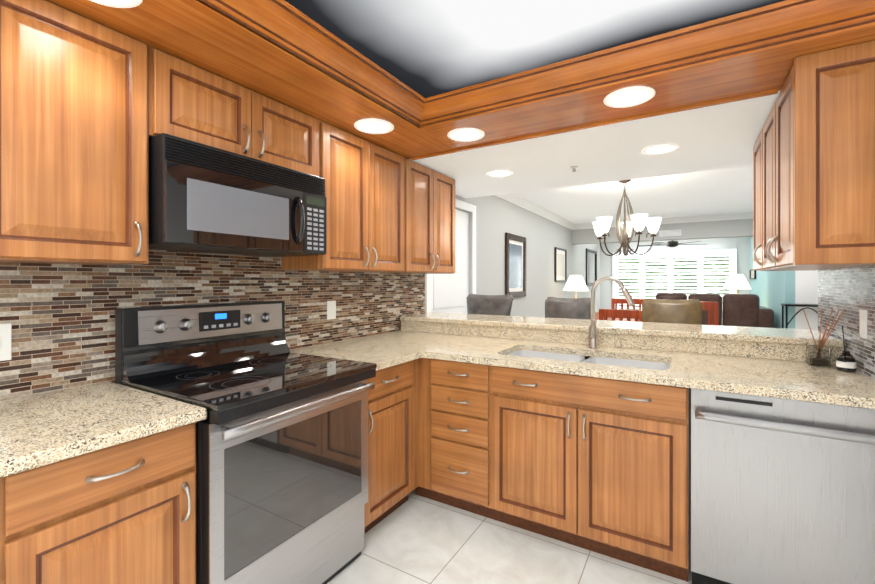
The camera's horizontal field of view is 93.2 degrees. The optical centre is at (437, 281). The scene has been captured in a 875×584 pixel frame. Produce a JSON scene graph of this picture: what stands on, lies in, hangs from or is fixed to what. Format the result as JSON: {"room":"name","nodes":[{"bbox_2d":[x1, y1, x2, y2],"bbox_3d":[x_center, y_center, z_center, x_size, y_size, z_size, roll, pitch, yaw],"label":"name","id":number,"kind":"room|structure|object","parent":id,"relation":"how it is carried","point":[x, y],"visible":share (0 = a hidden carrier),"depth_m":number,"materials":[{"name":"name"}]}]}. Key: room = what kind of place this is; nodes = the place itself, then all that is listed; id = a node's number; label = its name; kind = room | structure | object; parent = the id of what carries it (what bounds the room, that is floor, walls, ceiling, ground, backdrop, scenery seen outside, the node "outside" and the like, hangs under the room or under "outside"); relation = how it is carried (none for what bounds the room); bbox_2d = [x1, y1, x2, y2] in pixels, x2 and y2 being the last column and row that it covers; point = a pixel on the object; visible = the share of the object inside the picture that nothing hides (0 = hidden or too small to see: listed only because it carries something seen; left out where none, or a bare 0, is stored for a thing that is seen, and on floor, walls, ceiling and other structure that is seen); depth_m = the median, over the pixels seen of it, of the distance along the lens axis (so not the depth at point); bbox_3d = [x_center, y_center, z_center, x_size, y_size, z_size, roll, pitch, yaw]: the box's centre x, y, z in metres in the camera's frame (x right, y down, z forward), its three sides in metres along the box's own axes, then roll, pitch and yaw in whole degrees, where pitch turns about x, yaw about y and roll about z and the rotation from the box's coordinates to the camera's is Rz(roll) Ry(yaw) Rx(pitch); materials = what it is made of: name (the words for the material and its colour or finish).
{"room":"kitchen","nodes":[
{"label":"kitchen","id":0,"kind":"room"},
{"bbox_2d":[47,0,874,198],"bbox_3d":[0.842,-1.067,0.395,5.000,0.442,6.150,0,0,31],"label":"ceiling","id":1,"kind":"structure","parent":0,"point":[189,32],"depth_m":2.13,"materials":[{"name":"brown wood"}]},
{"bbox_2d":[89,0,142,7],"bbox_3d":[-0.977,-0.855,1.184,0.220,0.008,0.220,0,0,31],"label":"recessed light","id":2,"kind":"object","parent":1,"relation":"in","point":[122,3],"visible":1,"depth_m":1.27,"materials":[{"name":"white"}]},
{"bbox_2d":[187,0,438,129],"bbox_3d":[-1.145,-0.909,0.489,0.140,0.111,4.255,0,0,31],"label":"crown molding","id":3,"kind":"structure","parent":1,"relation":"attached to","point":[287,26],"depth_m":1.63,"materials":[{"name":"brown wood"}]},
{"bbox_2d":[354,118,393,133],"bbox_3d":[-0.350,-0.855,2.290,0.220,0.008,0.220,0,0,31],"label":"recessed light","id":4,"kind":"object","parent":1,"relation":"in","point":[374,126],"visible":0.98,"depth_m":2.29,"materials":[{"name":"white"}]},
{"bbox_2d":[447,128,484,141],"bbox_3d":[0.167,-0.856,2.421,0.220,0.008,0.220,0,0,31],"label":"recessed light","id":5,"kind":"object","parent":1,"relation":"in","point":[466,134],"visible":0.98,"depth_m":2.42,"materials":[{"name":"white"}]},
{"bbox_2d":[486,170,513,177],"bbox_3d":[0.498,-0.860,3.308,0.220,0.008,0.220,0,0,31],"label":"recessed light","id":6,"kind":"object","parent":1,"relation":"in","point":[499,173],"visible":0.96,"depth_m":3.31,"materials":[{"name":"white"}]},
{"bbox_2d":[570,166,577,171],"bbox_3d":[1.030,-0.844,3.121,0.060,0.037,0.058,0,0,31],"label":"sprinkler","id":7,"kind":"object","parent":1,"relation":"attached to","point":[574,168],"visible":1,"depth_m":3.11,"materials":[{"name":"silver metal"}]},
{"bbox_2d":[603,86,654,107],"bbox_3d":[0.890,-0.855,1.926,0.220,0.008,0.220,0,0,31],"label":"recessed light","id":8,"kind":"object","parent":1,"relation":"in","point":[628,97],"visible":0.98,"depth_m":1.92,"materials":[{"name":"white"}]},
{"bbox_2d":[427,0,874,125],"bbox_3d":[0.761,-0.910,1.742,1.810,0.111,0.140,0,0,31],"label":"crown molding","id":9,"kind":"structure","parent":1,"relation":"attached to","point":[788,20],"depth_m":1.65,"materials":[{"name":"brown wood"}]},
{"bbox_2d":[641,143,678,154],"bbox_3d":[1.450,-0.860,2.698,0.220,0.008,0.220,0,0,31],"label":"recessed light","id":10,"kind":"object","parent":1,"relation":"in","point":[658,149],"visible":1,"depth_m":2.69,"materials":[{"name":"white"}]},
{"bbox_2d":[327,489,691,583],"bbox_3d":[2.889,1.339,4.272,7.500,0.060,14.900,0,0,31],"label":"floor","id":11,"kind":"structure","parent":0,"point":[414,538],"depth_m":1.97,"materials":[{"name":"tile"}]},
{"bbox_2d":[0,476,11,583],"bbox_3d":[-1.386,0.874,0.910,0.635,0.876,0.454,0,0,31],"label":"base cabinet","id":12,"kind":"object","parent":11,"relation":"on","point":[5,567],"depth_m":0.96,"materials":[{"name":"brown wood"}]},
{"bbox_2d":[0,381,206,477],"bbox_3d":[-1.367,0.416,0.895,0.682,0.036,1.360,0,0,31],"label":"countertop","id":13,"kind":"structure","parent":12,"relation":"on","point":[41,429],"depth_m":1.19,"materials":[{"name":"stone"}]},
{"bbox_2d":[8,422,195,583],"bbox_3d":[-1.152,0.874,1.298,0.635,0.876,0.452,0,0,31],"label":"base cabinet","id":14,"kind":"object","parent":11,"relation":"on","point":[123,513],"depth_m":1.13,"materials":[{"name":"brown wood"}]},
{"bbox_2d":[115,301,376,583],"bbox_3d":[-0.781,0.709,1.789,0.712,1.205,0.765,0,0,31],"label":"range","id":15,"kind":"object","parent":11,"relation":"on","point":[281,463],"visible":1,"depth_m":1.64,"materials":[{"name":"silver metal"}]},
{"bbox_2d":[364,359,418,533],"bbox_3d":[-0.502,0.873,2.375,0.635,0.876,0.522,0,0,31],"label":"base cabinet","id":16,"kind":"object","parent":11,"relation":"on","point":[393,404],"depth_m":2.20,"materials":[{"name":"brown wood"}]},
{"bbox_2d":[290,340,423,370],"bbox_3d":[-0.500,0.415,2.331,0.682,0.036,0.445,0,0,31],"label":"countertop","id":17,"kind":"structure","parent":16,"relation":"on","point":[384,355],"depth_m":2.31,"materials":[{"name":"stone"}]},
{"bbox_2d":[415,358,430,498],"bbox_3d":[-0.161,0.872,2.864,0.712,0.876,0.705,0,0,31],"label":"base cabinet","id":18,"kind":"object","parent":11,"relation":"on","point":[424,488],"depth_m":2.42,"materials":[{"name":"brown wood"}]},
{"bbox_2d":[431,359,526,517],"bbox_3d":[0.275,0.873,2.600,0.308,0.876,0.705,0,0,31],"label":"base cabinet","id":19,"kind":"object","parent":11,"relation":"on","point":[479,411],"depth_m":2.23,"materials":[{"name":"brown wood"}]},
{"bbox_2d":[349,312,874,408],"bbox_3d":[0.765,0.457,2.552,2.620,0.353,1.240,0,0,31],"label":"countertop","id":20,"kind":"structure","parent":19,"relation":"on","point":[757,361],"depth_m":2.24,"materials":[{"name":"stone"}]},
{"bbox_2d":[508,350,670,369],"bbox_3d":[0.773,0.533,2.226,0.880,0.200,0.440,0,0,31],"label":"sink","id":21,"kind":"object","parent":20,"relation":"in","point":[606,359],"depth_m":2.36,"materials":[{"name":"silver metal"}]},
{"bbox_2d":[588,276,634,347],"bbox_3d":[1.004,0.182,2.409,0.257,0.428,0.097,0,0,31],"label":"faucet","id":22,"kind":"object","parent":20,"relation":"on","point":[593,327],"visible":1,"depth_m":2.45,"materials":[{"name":"silver metal"}]},
{"bbox_2d":[803,308,844,366],"bbox_3d":[1.794,0.261,1.929,0.152,0.271,0.122,0,0,31],"label":"reed diffuser","id":23,"kind":"object","parent":20,"relation":"on","point":[820,356],"visible":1,"depth_m":1.92,"materials":[{"name":"clear glass"}]},
{"bbox_2d":[836,326,856,371],"bbox_3d":[1.807,0.296,1.829,0.065,0.200,0.065,0,0,31],"label":"bottle","id":24,"kind":"object","parent":20,"relation":"on","point":[846,361],"visible":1,"depth_m":1.81,"materials":[{"name":"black glass"}]},
{"bbox_2d":[689,388,874,583],"bbox_3d":[1.464,0.875,1.832,0.598,0.873,0.746,0,0,31],"label":"dishwasher","id":25,"kind":"object","parent":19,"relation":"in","point":[781,491],"visible":1,"depth_m":1.56,"materials":[{"name":"silver metal"}]},
{"bbox_2d":[467,294,512,315],"bbox_3d":[0.385,0.717,3.794,0.484,1.185,0.493,0,0,31],"label":"bar stool","id":26,"kind":"object","parent":11,"relation":"on","point":[490,304],"visible":0.33,"depth_m":3.93,"materials":[{"name":"grey leather"}]},
{"bbox_2d":[545,297,590,318],"bbox_3d":[1.026,0.724,3.407,0.420,1.172,0.493,0,0,31],"label":"bar stool","id":27,"kind":"object","parent":11,"relation":"on","point":[571,308],"visible":0.17,"depth_m":3.56,"materials":[{"name":"grey leather"}]},
{"bbox_2d":[595,312,638,321],"bbox_3d":[2.143,0.849,4.664,0.800,0.920,1.300,0,0,31],"label":"dining table","id":28,"kind":"object","parent":11,"relation":"on","point":[597,317],"depth_m":4.34,"materials":[{"name":"brown wood"}]},
{"bbox_2d":[599,309,641,321],"bbox_3d":[1.738,0.780,3.857,0.371,1.060,0.440,0,0,31],"label":"dining chair","id":29,"kind":"object","parent":11,"relation":"on","point":[613,314],"visible":0.19,"depth_m":3.68,"materials":[{"name":"brown wood"}]},
{"bbox_2d":[611,298,643,309],"bbox_3d":[2.505,0.772,5.496,0.420,1.073,0.440,0,0,31],"label":"dining chair","id":30,"kind":"object","parent":11,"relation":"on","point":[616,301],"visible":0.19,"depth_m":5.69,"materials":[{"name":"brown wood"}]},
{"bbox_2d":[642,298,702,324],"bbox_3d":[1.689,0.722,3.006,0.420,1.176,0.493,0,0,31],"label":"bar stool","id":31,"kind":"object","parent":11,"relation":"on","point":[689,311],"visible":0.17,"depth_m":3.15,"materials":[{"name":"brown leather"}]},
{"bbox_2d":[700,301,717,324],"bbox_3d":[2.341,0.743,3.843,0.420,1.134,0.440,0,0,31],"label":"dining chair","id":32,"kind":"object","parent":11,"relation":"on","point":[710,306],"visible":0.19,"depth_m":3.58,"materials":[{"name":"brown wood"}]},
{"bbox_2d":[656,293,773,327],"bbox_3d":[4.610,0.728,7.163,1.784,1.058,0.970,0,0,31],"label":"sofa","id":33,"kind":"object","parent":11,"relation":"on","point":[745,310],"visible":0.31,"depth_m":6.54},
{"bbox_2d":[781,303,817,328],"bbox_3d":[5.150,0.815,5.798,0.485,0.986,0.320,0,0,31],"label":"console table","id":34,"kind":"object","parent":11,"relation":"on","point":[801,305],"visible":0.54,"depth_m":5.77,"materials":[{"name":"black metal"}]},
{"bbox_3d":[2.370,0.913,7.097,0.560,0.789,0.500,0,0,31],"label":"side table","id":35,"kind":"object","parent":11,"relation":"on","visible":0},
{"bbox_2d":[563,275,588,297],"bbox_3d":[2.370,0.207,7.096,0.420,0.620,0.420,0,0,31],"label":"table lamp","id":36,"kind":"object","parent":35,"relation":"on","point":[575,283],"visible":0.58,"depth_m":6.97,"materials":[{"name":"white fabric"}]},
{"bbox_3d":[4.891,1.299,8.846,3.200,0.012,3.000,0,0,31],"label":"floor carpet","id":37,"kind":"object","parent":11,"relation":"on","visible":0},
{"bbox_3d":[5.644,0.898,7.807,0.560,0.817,0.500,0,0,31],"label":"side table","id":38,"kind":"object","parent":37,"relation":"on","visible":0},
{"bbox_2d":[723,274,750,293],"bbox_3d":[5.644,0.178,7.806,0.440,0.620,0.440,0,0,31],"label":"table lamp","id":39,"kind":"object","parent":38,"relation":"on","point":[736,281],"visible":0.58,"depth_m":7.69,"materials":[{"name":"white fabric"}]},
{"bbox_2d":[455,195,599,316],"bbox_3d":[0.653,0.009,5.037,0.120,2.600,13.900,0,0,31],"label":"wall","id":40,"kind":"structure","parent":0,"point":[497,218],"depth_m":5.96,"materials":[{"name":"white paint"}]},
{"bbox_2d":[0,0,155,265],"bbox_3d":[-1.286,-0.460,1.380,0.319,0.794,0.455,0,0,31],"label":"upper cabinet","id":41,"kind":"object","parent":40,"relation":"attached to","point":[88,108],"depth_m":1.30,"materials":[{"name":"brown wood"}]},
{"bbox_2d":[0,249,424,399],"bbox_3d":[-1.064,0.129,2.067,0.008,0.636,3.680,0,0,31],"label":"backsplash","id":42,"kind":"structure","parent":40,"relation":"attached to","point":[60,318],"depth_m":1.77,"materials":[{"name":"tile"}]},
{"bbox_2d":[0,323,11,360],"bbox_3d":[-1.480,0.205,1.361,0.010,0.125,0.115,0,0,31],"label":"electrical outlet plate","id":43,"kind":"object","parent":42,"relation":"attached to","point":[5,341],"visible":1,"depth_m":1.40,"materials":[{"name":"white plastic"}]},
{"bbox_2d":[327,301,335,319],"bbox_3d":[-0.685,0.185,2.680,0.008,0.120,0.075,0,0,31],"label":"electrical outlet plate","id":44,"kind":"object","parent":42,"relation":"attached to","point":[331,309],"visible":1,"depth_m":2.67,"materials":[{"name":"white plastic"}]},
{"bbox_2d":[156,49,323,177],"bbox_3d":[-0.959,-0.696,1.920,0.319,0.324,0.807,0,0,31],"label":"upper cabinet","id":45,"kind":"object","parent":40,"relation":"attached to","point":[194,103],"depth_m":1.76,"materials":[{"name":"brown wood"}]},
{"bbox_2d":[148,133,326,256],"bbox_3d":[-0.913,-0.334,1.886,0.430,0.394,0.772,0,0,31],"label":"microwave","id":46,"kind":"object","parent":45,"relation":"attached to","point":[203,198],"visible":0.98,"depth_m":1.68,"materials":[{"name":"black plastic"}]},
{"bbox_2d":[281,122,407,272],"bbox_3d":[-0.552,-0.461,2.595,0.319,0.794,0.766,0,0,31],"label":"upper cabinet","id":47,"kind":"object","parent":40,"relation":"attached to","point":[366,183],"depth_m":2.46,"materials":[{"name":"brown wood"}]},
{"bbox_2d":[408,159,454,273],"bbox_3d":[-0.167,-0.462,3.233,0.319,0.794,0.725,0,0,31],"label":"upper cabinet","id":48,"kind":"object","parent":40,"relation":"attached to","point":[431,193],"depth_m":3.11,"materials":[{"name":"brown wood"}]},
{"bbox_2d":[431,209,468,313],"bbox_3d":[0.126,0.284,4.100,0.095,2.040,0.840,0,0,31],"label":"door","id":49,"kind":"structure","parent":40,"relation":"in","point":[449,293],"depth_m":4.24,"materials":[{"name":"white wood"}]},
{"bbox_2d":[425,199,475,312],"bbox_3d":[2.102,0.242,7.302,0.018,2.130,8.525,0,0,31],"label":"door frame","id":50,"kind":"structure","parent":40,"relation":"attached to","point":[460,204],"depth_m":4.39,"materials":[{"name":"white wood"}]},
{"bbox_2d":[505,232,525,297],"bbox_3d":[1.055,-0.204,5.551,0.034,0.831,0.731,0,0,31],"label":"picture","id":51,"kind":"object","parent":40,"relation":"attached to","point":[515,265],"visible":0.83,"depth_m":5.53,"materials":[{"name":"brown"}]},
{"bbox_2d":[494,193,575,229],"bbox_3d":[1.508,-1.081,6.249,0.090,0.098,4.560,0,0,31],"label":"crown molding","id":52,"kind":"structure","parent":40,"relation":"attached to","point":[519,201],"depth_m":6.16,"materials":[{"name":"white"}]},
{"bbox_2d":[554,247,566,281],"bbox_3d":[2.237,-0.295,7.508,0.034,0.608,0.734,0,0,31],"label":"picture","id":53,"kind":"object","parent":40,"relation":"attached to","point":[560,264],"visible":1,"depth_m":7.50,"materials":[{"name":"black"}]},
{"bbox_2d":[586,248,596,285],"bbox_3d":[3.696,-0.327,9.926,0.034,0.850,1.198,0,0,31],"label":"mirror","id":54,"kind":"object","parent":40,"relation":"attached to","point":[591,267],"visible":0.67,"depth_m":9.88,"materials":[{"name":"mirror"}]},
{"bbox_2d":[285,0,785,97],"bbox_3d":[-0.363,-1.125,0.005,1.940,0.325,4.235,0,0,31],"label":"ceiling","id":55,"kind":"structure","parent":0,"point":[427,48],"depth_m":1.58,"materials":[{"name":"white paint"}]},
{"bbox_2d":[515,165,752,244],"bbox_3d":[4.414,-1.023,6.428,5.120,0.540,7.870,0,0,31],"label":"ceiling","id":56,"kind":"structure","parent":0,"point":[720,191],"depth_m":5.87,"materials":[{"name":"white paint"}]},
{"bbox_2d":[592,179,661,255],"bbox_3d":[2.089,-0.702,4.609,0.720,0.856,0.692,0,0,31],"label":"chandelier","id":57,"kind":"object","parent":56,"relation":"hanging from","point":[637,223],"visible":0.98,"depth_m":4.53,"materials":[{"name":"white glass"}]},
{"bbox_2d":[639,240,699,246],"bbox_3d":[4.937,-0.923,8.732,1.274,0.421,1.266,0,0,31],"label":"ceiling fan","id":58,"kind":"object","parent":56,"relation":"hanging from","point":[672,243],"visible":0.77,"depth_m":8.62,"materials":[{"name":"black"}]},
{"bbox_2d":[576,212,752,229],"bbox_3d":[4.812,-1.082,6.970,5.000,0.098,0.090,0,0,31],"label":"crown molding","id":59,"kind":"structure","parent":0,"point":[745,215],"depth_m":7.16,"materials":[{"name":"white"}]},
{"bbox_2d":[600,237,750,308],"bbox_3d":[6.417,0.005,9.746,5.120,2.600,0.120,0,0,31],"label":"wall","id":60,"kind":"structure","parent":0,"point":[742,245],"depth_m":9.96,"materials":[{"name":"grey paint"}]},
{"bbox_2d":[659,230,680,236],"bbox_3d":[4.163,-0.865,7.405,0.340,0.106,0.014,0,0,31],"label":"ceiling vent","id":61,"kind":"object","parent":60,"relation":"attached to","point":[670,233],"visible":1,"depth_m":7.40,"materials":[{"name":"white"}]},
{"bbox_2d":[613,249,736,309],"bbox_3d":[5.681,0.164,10.094,2.620,1.820,0.045,0,0,31],"label":"window shutters","id":62,"kind":"object","parent":60,"relation":"attached to","point":[730,253],"visible":0.5,"depth_m":10.05,"materials":[{"name":"white wood"}]},
{"bbox_2d":[688,447,688,513],"bbox_3d":[0.926,0.814,2.818,2.640,0.993,0.338,0,0,31],"label":"wall","id":63,"kind":"structure","parent":0,"point":[688,480],"depth_m":2.33,"materials":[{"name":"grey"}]},
{"bbox_2d":[751,237,794,328],"bbox_3d":[6.106,0.006,7.644,0.120,2.600,3.800,0,0,31],"label":"wall","id":64,"kind":"structure","parent":0,"point":[773,290],"depth_m":6.60,"materials":[{"name":"teal paint"}]},
{"bbox_2d":[750,269,755,278],"bbox_3d":[6.746,-0.154,8.855,0.034,0.214,0.763,0,0,31],"label":"picture","id":65,"kind":"object","parent":64,"relation":"attached to","point":[752,274],"visible":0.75,"depth_m":8.80,"materials":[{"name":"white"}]},
{"bbox_2d":[795,270,817,330],"bbox_3d":[5.870,0.008,5.637,1.530,2.600,0.120,0,0,31],"label":"wall","id":66,"kind":"structure","parent":0,"point":[806,282],"depth_m":5.92,"materials":[{"name":"white paint"}]},
{"bbox_3d":[0.846,0.013,0.015,0.120,2.600,5.500,0,0,31],"label":"wall","id":67,"kind":"structure","parent":0,"visible":0},
{"bbox_2d":[753,40,874,270],"bbox_3d":[1.788,-0.461,2.027,0.327,0.794,1.200,0,0,31],"label":"upper cabinet","id":68,"kind":"object","parent":67,"relation":"attached to","point":[814,177],"visible":1,"depth_m":1.55,"materials":[{"name":"brown wood"}]},
{"bbox_2d":[818,266,874,379],"bbox_3d":[1.540,0.182,1.289,0.008,0.531,2.600,0,0,31],"label":"backsplash","id":69,"kind":"structure","parent":67,"relation":"attached to","point":[851,291],"depth_m":1.91,"materials":[{"name":"tile"}]},
{"bbox_2d":[859,309,866,338],"bbox_3d":[1.823,0.181,1.773,0.008,0.120,0.075,0,0,31],"label":"electrical outlet plate","id":70,"kind":"object","parent":69,"relation":"attached to","point":[862,323],"visible":1,"depth_m":1.76,"materials":[{"name":"white plastic"}]},
{"label":"outside","id":71,"kind":"structure","parent":0,"visible":0},
{"bbox_2d":[618,254,728,309],"bbox_3d":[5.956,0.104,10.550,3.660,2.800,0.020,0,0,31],"label":"garden","id":72,"kind":"object","parent":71,"point":[673,275],"depth_m":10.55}
]}

